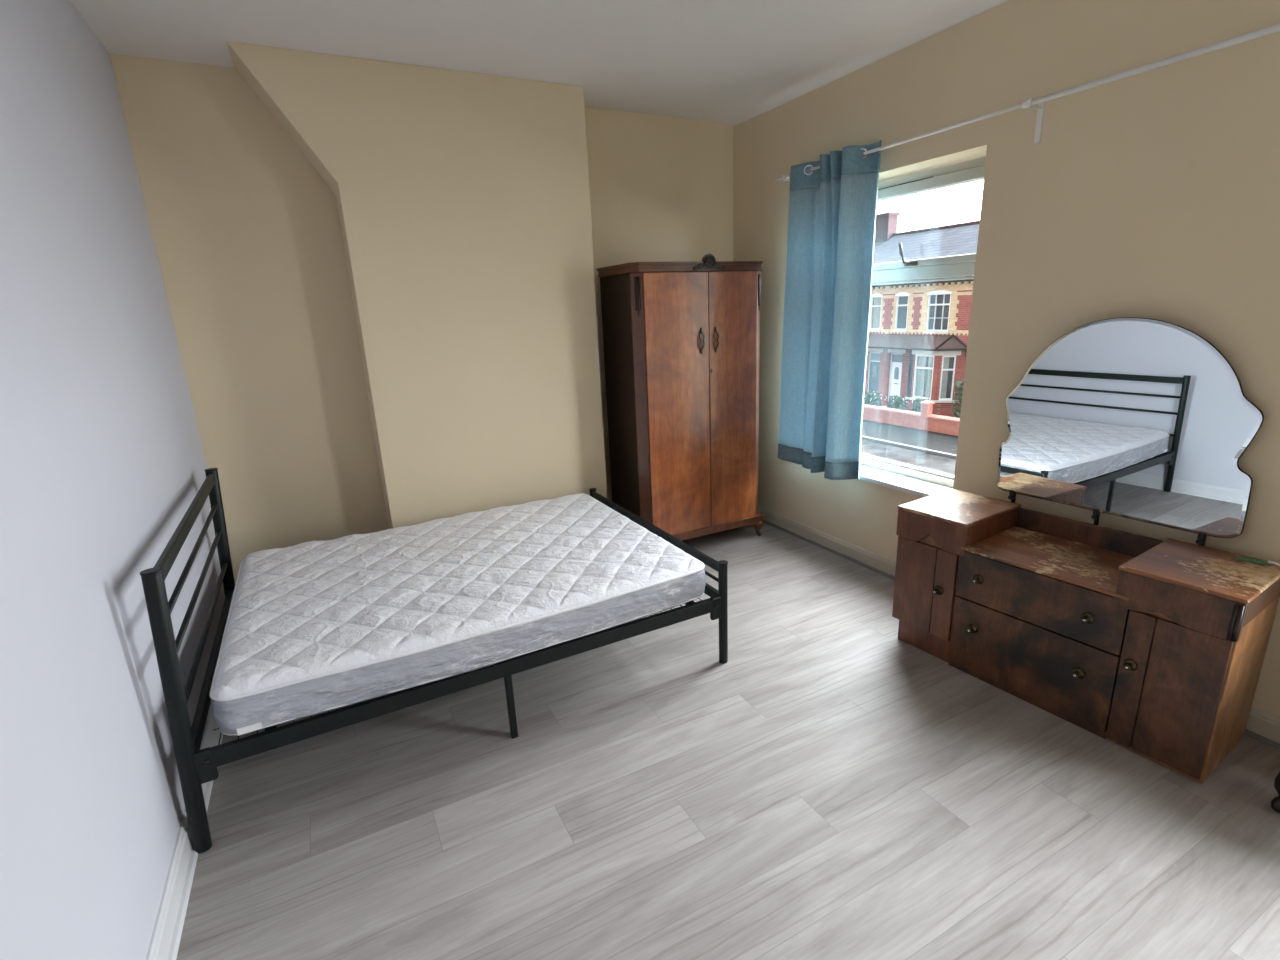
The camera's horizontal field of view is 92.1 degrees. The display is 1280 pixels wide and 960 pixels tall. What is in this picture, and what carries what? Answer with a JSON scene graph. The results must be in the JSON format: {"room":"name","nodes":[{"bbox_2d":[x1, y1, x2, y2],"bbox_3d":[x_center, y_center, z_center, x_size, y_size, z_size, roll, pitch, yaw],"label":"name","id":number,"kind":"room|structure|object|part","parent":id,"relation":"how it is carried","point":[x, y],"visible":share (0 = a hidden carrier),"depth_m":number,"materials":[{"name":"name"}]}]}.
{"room":"bedroom","nodes":[
{"label":"bedroom","id":0,"kind":"room"},
{"bbox_2d":[0,0,224,959],"bbox_3d":[-1.089,0.029,0.764,0.100,2.714,5.500,-10,17,-26],"label":"wall","id":1,"kind":"structure","parent":0,"point":[102,457],"depth_m":1.59,"materials":[{"name":"white paint"}]},
{"bbox_2d":[146,706,222,959],"bbox_3d":[-0.984,1.278,1.140,0.015,0.100,5.300,-10,17,-26],"label":"baseboard","id":2,"kind":"structure","parent":1,"relation":"attached to","point":[162,935],"depth_m":1.70,"materials":[{"name":"white paint"}]},
{"bbox_2d":[227,41,606,528],"bbox_3d":[-1.052,-0.731,3.486,1.643,2.714,0.321,-10,17,-26],"label":"wall","id":3,"kind":"structure","parent":0,"point":[463,198],"depth_m":3.29,"materials":[{"name":"beige paint"}]},
{"bbox_2d":[109,53,732,583],"bbox_3d":[-0.815,-0.838,3.831,3.329,2.714,0.100,-10,17,-26],"label":"wall","id":4,"kind":"structure","parent":0,"point":[246,232],"depth_m":3.24,"materials":[{"name":"beige paint"}]},
{"bbox_2d":[70,0,953,120],"bbox_3d":[0.461,-1.623,1.173,3.729,0.120,5.500,-10,17,-26],"label":"ceiling","id":5,"kind":"structure","parent":0,"point":[707,60],"depth_m":2.69,"materials":[{"name":"white paint"}]},
{"bbox_2d":[176,523,1279,959],"bbox_3d":[0.578,1.104,1.934,3.729,0.120,5.500,-10,17,-26],"label":"floor","id":6,"kind":"structure","parent":0,"point":[833,788],"depth_m":1.92,"materials":[{"name":"grey laminate"}]},
{"bbox_2d":[140,468,727,853],"bbox_3d":[-0.828,0.388,2.794,2.001,0.915,1.409,-10,17,-27],"label":"frame","id":7,"kind":"object","parent":6,"relation":"on","point":[196,766],"visible":0.56,"depth_m":2.08,"materials":[{"name":"black metal"}]},
{"bbox_3d":[-1.337,0.693,1.789,0.106,0.911,0.041,-10,17,-27],"label":"headboard post","id":8,"kind":"part","parent":7,"relation":"part of","materials":[{"name":"black metal"}]},
{"bbox_3d":[-1.654,0.135,2.270,0.022,0.046,1.341,-10,17,-27],"label":"headboard rail","id":9,"kind":"part","parent":7,"relation":"part of","materials":[{"name":"black metal"}]},
{"bbox_3d":[-1.657,0.258,2.300,0.018,0.018,1.345,-10,17,-27],"label":"headboard rod","id":10,"kind":"part","parent":7,"relation":"part of","materials":[{"name":"black metal"}]},
{"bbox_3d":[-1.659,0.381,2.331,0.018,0.018,1.345,-10,17,-27],"label":"headboard rod","id":11,"kind":"part","parent":7,"relation":"part of","materials":[{"name":"black metal"}]},
{"bbox_3d":[-1.661,0.546,2.371,0.018,0.018,1.345,-10,17,-27],"label":"headboard rod","id":12,"kind":"part","parent":7,"relation":"part of","materials":[{"name":"black metal"}]},
{"bbox_3d":[-1.661,0.699,2.410,0.024,0.046,1.341,-10,17,-27],"label":"headboard rail","id":13,"kind":"part","parent":7,"relation":"part of","materials":[{"name":"black metal"}]},
{"bbox_3d":[-1.985,0.396,2.953,0.106,0.911,0.041,-10,17,-27],"label":"headboard post","id":14,"kind":"part","parent":7,"relation":"part of","materials":[{"name":"black metal"}]},
{"bbox_2d":[209,493,705,735],"bbox_3d":[-0.793,0.423,2.786,1.815,0.178,1.363,-10,17,-27],"label":"mattress","id":15,"kind":"object","parent":7,"relation":"on","point":[312,627],"visible":1,"depth_m":2.40,"materials":[{"name":"white fabric"}]},
{"bbox_3d":[-0.494,0.685,2.271,1.885,0.058,0.046,-10,17,-27],"label":"rail","id":16,"kind":"part","parent":7,"relation":"part of","materials":[{"name":"black metal"}]},
{"bbox_3d":[-0.482,0.845,2.305,0.025,0.268,0.024,-10,17,-27],"label":"leg","id":17,"kind":"part","parent":7,"relation":"part of","materials":[{"name":"black metal"}]},
{"bbox_3d":[0.033,0.236,3.234,0.022,0.038,1.341,-10,17,-27],"label":"footboard rail","id":18,"kind":"part","parent":7,"relation":"part of","materials":[{"name":"black metal"}]},
{"bbox_3d":[0.038,0.372,3.271,0.026,0.040,1.341,-10,17,-27],"label":"footboard rail","id":19,"kind":"part","parent":7,"relation":"part of","materials":[{"name":"black metal"}]},
{"bbox_3d":[0.036,0.298,3.251,0.016,0.016,1.345,-10,17,-27],"label":"footboard rod","id":20,"kind":"part","parent":7,"relation":"part of","materials":[{"name":"black metal"}]},
{"bbox_3d":[0.365,0.588,2.708,0.042,0.476,0.036,-10,17,-27],"label":"footboard post","id":21,"kind":"part","parent":7,"relation":"part of","materials":[{"name":"black metal"}]},
{"bbox_2d":[596,254,764,540],"bbox_3d":[0.299,-0.473,4.013,0.939,1.842,0.505,-10,17,-26],"label":"wardrobe","id":22,"kind":"object","parent":6,"relation":"on","point":[681,340],"visible":0.87,"depth_m":3.77,"materials":[{"name":"brown wood"}]},
{"bbox_3d":[0.238,-0.427,3.732,0.424,1.578,0.026,-10,17,-26],"label":"door","id":23,"kind":"part","parent":22,"relation":"part of","materials":[{"name":"brown wood"}]},
{"bbox_3d":[0.261,-1.295,3.791,0.939,0.052,0.490,-10,17,-26],"label":"cornice","id":24,"kind":"part","parent":22,"relation":"part of","materials":[{"name":"brown wood"}]},
{"bbox_3d":[0.367,-0.830,3.674,0.040,0.154,0.016,-10,17,-26],"label":"door handle","id":25,"kind":"part","parent":22,"relation":"part of","materials":[{"name":"black metal"}]},
{"bbox_3d":[0.459,-0.846,3.719,0.040,0.154,0.016,-10,17,-26],"label":"door handle","id":26,"kind":"part","parent":22,"relation":"part of","materials":[{"name":"black metal"}]},
{"bbox_3d":[0.331,0.286,4.228,0.933,0.068,0.499,-10,17,-26],"label":"plinth rail","id":27,"kind":"part","parent":22,"relation":"part of","materials":[{"name":"brown wood"}]},
{"bbox_3d":[0.591,-0.490,3.905,0.366,1.578,0.025,-10,17,-26],"label":"door","id":28,"kind":"part","parent":22,"relation":"part of","materials":[{"name":"brown wood"}]},
{"bbox_2d":[892,317,1279,783],"bbox_3d":[1.639,0.131,2.357,0.517,1.439,1.160,-12,18,-31],"label":"table","id":29,"kind":"object","parent":6,"relation":"on","point":[1153,648],"visible":1,"depth_m":2.26,"materials":[{"name":"brown wood"}]},
{"bbox_3d":[1.244,0.471,2.708,0.017,0.400,0.278,-12,18,-31],"label":"cabinet door","id":30,"kind":"part","parent":29,"relation":"part of","materials":[{"name":"brown wood"}]},
{"bbox_3d":[1.264,0.473,2.627,0.032,0.041,0.041,-12,18,-31],"label":"knob","id":31,"kind":"part","parent":29,"relation":"part of","materials":[{"name":"gold metal"}]},
{"bbox_3d":[1.358,0.614,2.531,0.032,0.041,0.041,-12,18,-31],"label":"knob","id":32,"kind":"part","parent":29,"relation":"part of","materials":[{"name":"gold metal"}]},
{"bbox_3d":[1.349,0.402,2.472,0.032,0.041,0.041,-12,18,-31],"label":"knob","id":33,"kind":"part","parent":29,"relation":"part of","materials":[{"name":"gold metal"}]},
{"bbox_3d":[1.490,0.690,2.387,0.017,0.300,0.584,-12,18,-31],"label":"drawer","id":34,"kind":"part","parent":29,"relation":"part of","materials":[{"name":"brown wood"}]},
{"bbox_3d":[1.479,0.442,2.318,0.017,0.202,0.584,-12,18,-31],"label":"drawer","id":35,"kind":"part","parent":29,"relation":"part of","materials":[{"name":"brown wood"}]},
{"bbox_2d":[960,526,1134,600],"bbox_3d":[1.635,0.300,2.385,0.409,0.013,0.586,-12,18,-31],"label":"shelf","id":36,"kind":"object","parent":29,"relation":"attached to","point":[1086,566],"depth_m":2.38,"materials":[{"name":"brown wood"}]},
{"bbox_3d":[1.568,0.697,2.213,0.032,0.041,0.041,-12,18,-31],"label":"knob","id":37,"kind":"part","parent":29,"relation":"part of","materials":[{"name":"gold metal"}]},
{"bbox_3d":[1.559,0.486,2.154,0.032,0.041,0.041,-12,18,-31],"label":"knob","id":38,"kind":"part","parent":29,"relation":"part of","materials":[{"name":"gold metal"}]},
{"bbox_2d":[997,317,1263,537],"bbox_3d":[1.825,-0.234,2.366,0.011,0.757,0.853,-11,18,-28],"label":"mirror","id":39,"kind":"object","parent":29,"relation":"attached to","point":[1135,418],"depth_m":2.30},
{"bbox_3d":[1.636,0.623,2.064,0.032,0.041,0.041,-12,18,-31],"label":"knob","id":40,"kind":"part","parent":29,"relation":"part of","materials":[{"name":"gold metal"}]},
{"bbox_3d":[1.712,0.695,2.012,0.017,0.496,0.258,-12,18,-31],"label":"cabinet door","id":41,"kind":"part","parent":29,"relation":"part of","materials":[{"name":"brown wood"}]},
{"bbox_2d":[1271,771,1279,813],"bbox_3d":[2.091,0.808,1.740,0.279,0.430,0.329,-10,17,-26],"label":"stool","id":42,"kind":"object","parent":6,"relation":"on","point":[1275,802],"visible":1,"depth_m":1.85,"materials":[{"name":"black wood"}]},
{"bbox_2d":[733,0,1279,718],"bbox_3d":[2.039,-0.533,2.299,0.300,2.714,5.500,-10,17,-26],"label":"wall","id":43,"kind":"structure","parent":0,"point":[1154,193],"depth_m":2.42,"materials":[{"name":"beige paint"}]},
{"bbox_2d":[713,0,1007,126],"bbox_3d":[1.775,-1.797,1.834,0.170,0.030,5.300,-10,17,-26],"label":"crown molding","id":44,"kind":"structure","parent":43,"relation":"attached to","point":[954,12],"depth_m":3.05,"materials":[{"name":"white paint"}]},
{"bbox_2d":[859,464,952,497],"bbox_3d":[1.371,-0.049,3.711,0.260,0.030,1.270,-10,17,-26],"label":"windowsill","id":45,"kind":"structure","parent":43,"relation":"attached to","point":[914,486],"depth_m":3.43,"materials":[{"name":"white paint"}]},
{"bbox_2d":[860,156,985,487],"bbox_3d":[1.395,-0.845,3.520,0.130,1.602,1.270,-10,17,-26],"label":"window","id":46,"kind":"structure","parent":43,"relation":"in","point":[957,267],"depth_m":3.23,"materials":[{"name":"white plastic"}]},
{"bbox_3d":[1.415,-1.195,3.259,0.050,0.120,0.098,-10,17,-26],"label":"handle","id":47,"kind":"part","parent":46,"relation":"part of","materials":[{"name":"metal"}]},
{"bbox_3d":[1.387,-1.377,3.380,0.067,0.420,1.184,-10,17,-26],"label":"fanlight sash","id":48,"kind":"part","parent":46,"relation":"part of","materials":[{"name":"white plastic"}]},
{"bbox_2d":[758,506,1279,749],"bbox_3d":[1.954,0.753,2.582,0.015,0.095,5.300,-10,17,-26],"label":"baseboard","id":49,"kind":"structure","parent":43,"relation":"attached to","point":[1266,725],"depth_m":3.72,"materials":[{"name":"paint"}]},
{"bbox_2d":[775,23,1279,180],"bbox_3d":[1.915,-1.276,1.839,0.084,0.154,4.590,-10,17,-26],"label":"pole","id":50,"kind":"object","parent":43,"relation":"attached to","point":[1040,101],"visible":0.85,"depth_m":2.26,"materials":[{"name":"white metal"}]},
{"bbox_2d":[778,140,880,479],"bbox_3d":[1.028,-0.918,3.594,0.192,1.772,0.711,-10,17,-26],"label":"curtain","id":51,"kind":"object","parent":50,"relation":"hanging from","point":[833,206],"visible":1,"depth_m":3.52,"materials":[{"name":"blue fabric"}]},
{"bbox_3d":[1.205,-1.658,3.082,0.015,0.015,1.490,-10,17,-26],"label":"rod","id":52,"kind":"part","parent":50,"relation":"part of","materials":[{"name":"white paint"}]},
{"bbox_3d":[1.611,-1.442,2.487,0.006,0.152,0.024,-10,17,-26],"label":"wall plate","id":53,"kind":"part","parent":50,"relation":"part of","materials":[{"name":"white paint"}]},
{"label":"outside","id":54,"kind":"structure","parent":0,"visible":0},
{"bbox_3d":[12.208,-2.658,27.750,2.600,0.299,90.000,-10,17,-26],"label":"ground","id":55,"kind":"structure","parent":54,"visible":0},
{"bbox_2d":[864,391,886,406],"bbox_3d":[10.691,-3.521,28.450,0.975,1.120,1.270,-10,17,-26],"label":"shrub","id":56,"kind":"object","parent":55,"relation":"on","point":[874,399],"visible":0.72,"depth_m":28.20,"materials":[{"name":"green plant"}]},
{"bbox_2d":[886,395,912,409],"bbox_3d":[11.338,-3.200,27.248,0.892,1.095,1.272,-10,17,-26],"label":"shrub","id":57,"kind":"object","parent":55,"relation":"on","point":[895,402],"visible":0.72,"depth_m":27.02,"materials":[{"name":"green plant"}]},
{"bbox_2d":[864,212,951,404],"bbox_3d":[13.656,-9.293,32.949,8.995,9.560,5.200,-10,17,-26],"label":"house","id":58,"kind":"structure","parent":55,"relation":"on","point":[914,242],"depth_m":30.58,"materials":[{"name":"beige brick"}]},
{"bbox_3d":[11.709,-4.919,30.754,0.050,1.980,0.640,-10,17,-26],"label":"door","id":59,"kind":"part","parent":58,"relation":"part of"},
{"bbox_3d":[11.686,-5.134,30.687,0.100,2.430,0.740,-10,17,-26],"label":"door frame","id":60,"kind":"part","parent":58,"relation":"part of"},
{"bbox_3d":[11.662,-5.401,30.605,0.014,0.590,0.260,-10,17,-26],"label":"door glass","id":61,"kind":"part","parent":58,"relation":"part of","materials":[{"name":"glass"}]},
{"bbox_3d":[11.650,-6.077,30.426,0.010,0.370,0.640,-10,17,-26],"label":"fanlight pane","id":62,"kind":"part","parent":58,"relation":"part of","materials":[{"name":"glass"}]},
{"bbox_2d":[872,297,880,327],"bbox_3d":[11.555,-8.126,29.979,0.041,1.580,0.700,-10,17,-26],"label":"window","id":63,"kind":"structure","parent":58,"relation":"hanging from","point":[876,301],"depth_m":30.03,"materials":[{"name":"grey glass"}]},
{"bbox_3d":[11.680,-8.018,29.387,0.024,1.620,0.340,-10,17,-26],"label":"red brick panel","id":64,"kind":"part","parent":58,"relation":"part of","materials":[{"name":"red brick"}]},
{"bbox_2d":[912,398,934,413],"bbox_3d":[11.967,-2.916,26.097,0.940,1.113,1.256,-10,17,-26],"label":"shrub","id":65,"kind":"object","parent":55,"relation":"on","point":[917,406],"visible":0.31,"depth_m":26.01,"materials":[{"name":"green plant"}]},
{"bbox_2d":[871,220,979,417],"bbox_3d":[16.082,-7.652,28.609,8.995,8.530,5.200,-10,17,-26],"label":"house","id":66,"kind":"structure","parent":55,"relation":"on","point":[925,342],"depth_m":27.50,"materials":[{"name":"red brick"}]},
{"bbox_3d":[11.841,-7.941,29.086,0.024,1.620,0.340,-10,17,-26],"label":"red brick panel","id":67,"kind":"part","parent":66,"relation":"part of","materials":[{"name":"red brick"}]},
{"bbox_3d":[12.291,-4.845,29.561,0.100,2.430,0.740,-10,17,-26],"label":"door frame","id":68,"kind":"part","parent":66,"relation":"part of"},
{"bbox_3d":[12.313,-4.631,29.628,0.050,1.980,0.640,-10,17,-26],"label":"door","id":69,"kind":"part","parent":66,"relation":"part of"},
{"bbox_3d":[12.266,-5.112,29.480,0.014,0.590,0.260,-10,17,-26],"label":"door glass","id":70,"kind":"part","parent":66,"relation":"part of","materials":[{"name":"glass"}]},
{"bbox_3d":[12.255,-5.789,29.300,0.010,0.370,0.640,-10,17,-26],"label":"fanlight pane","id":71,"kind":"part","parent":66,"relation":"part of","materials":[{"name":"glass"}]},
{"bbox_3d":[12.147,-6.954,28.817,0.130,0.100,0.840,-10,17,-26],"label":"stone sill","id":72,"kind":"part","parent":66,"relation":"part of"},
{"bbox_3d":[12.506,-7.624,27.848,0.024,1.620,0.580,-10,17,-26],"label":"red brick panel","id":73,"kind":"part","parent":66,"relation":"part of","materials":[{"name":"red brick"}]},
{"bbox_2d":[915,356,932,397],"bbox_3d":[12.690,-4.593,27.420,0.041,1.920,0.980,-10,17,-26],"label":"window","id":74,"kind":"structure","parent":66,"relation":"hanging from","point":[923,377],"depth_m":27.49,"materials":[{"name":"white glass"}]},
{"bbox_3d":[12.987,-3.588,27.535,0.710,0.100,2.140,-10,17,-26],"label":"stone sill","id":75,"kind":"part","parent":66,"relation":"part of","materials":[{"name":"white stone"}]},
{"bbox_3d":[13.044,-6.498,27.157,0.130,0.100,1.280,-10,17,-26],"label":"stone sill","id":76,"kind":"part","parent":66,"relation":"part of","materials":[{"name":"beige stone"}]},
{"bbox_2d":[940,357,948,397],"bbox_3d":[13.207,-4.442,26.800,0.300,1.920,0.005,2,16,14],"label":"window","id":77,"kind":"structure","parent":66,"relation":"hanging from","point":[944,369],"depth_m":26.78,"materials":[{"name":"glass"}]},
{"bbox_3d":[13.779,-7.017,25.476,0.024,1.620,1.660,-10,17,-26],"label":"red brick panel","id":78,"kind":"part","parent":66,"relation":"part of","materials":[{"name":"red brick"}]},
{"bbox_2d":[950,380,963,417],"bbox_3d":[13.243,-3.191,25.484,0.643,1.860,0.830,-10,17,-26],"label":"shrub","id":79,"kind":"object","parent":55,"relation":"on","point":[958,384],"visible":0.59,"depth_m":25.40,"materials":[{"name":"green plant"}]},
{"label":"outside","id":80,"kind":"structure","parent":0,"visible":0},
{"bbox_2d":[861,436,955,458],"bbox_3d":[8.109,-1.924,25.737,0.150,0.305,90.000,-10,17,-26],"label":"kerb","id":81,"kind":"object","parent":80,"point":[920,449],"depth_m":22.37,"materials":[{"name":"concrete"}]},
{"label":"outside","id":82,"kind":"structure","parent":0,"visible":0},
{"bbox_2d":[862,419,957,454],"bbox_3d":[9.616,-2.192,26.477,3.250,0.300,90.000,-10,17,-26],"label":"pavement","id":83,"kind":"structure","parent":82,"point":[941,442],"depth_m":23.97,"materials":[{"name":"grey concrete"}]},
{"bbox_2d":[863,404,959,435],"bbox_3d":[11.617,-2.351,24.951,0.300,0.660,13.600,-10,17,-26],"label":"wall","id":84,"kind":"structure","parent":83,"relation":"on","point":[905,418],"depth_m":25.56,"materials":[{"name":"red brick"}]},
{"bbox_2d":[919,400,934,430],"bbox_3d":[11.578,-2.624,24.930,0.380,1.200,0.390,-10,17,-26],"label":"gate pillar","id":85,"kind":"structure","parent":83,"relation":"on","point":[927,405],"depth_m":24.81,"materials":[{"name":"red brick"}]},
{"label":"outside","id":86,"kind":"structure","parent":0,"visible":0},
{"bbox_2d":[861,439,955,474],"bbox_3d":[1.220,-0.634,22.369,15.400,0.200,90.000,-10,17,-26],"label":"road","id":87,"kind":"structure","parent":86,"point":[938,463],"depth_m":21.34,"materials":[{"name":"grey asphalt"}]}
]}

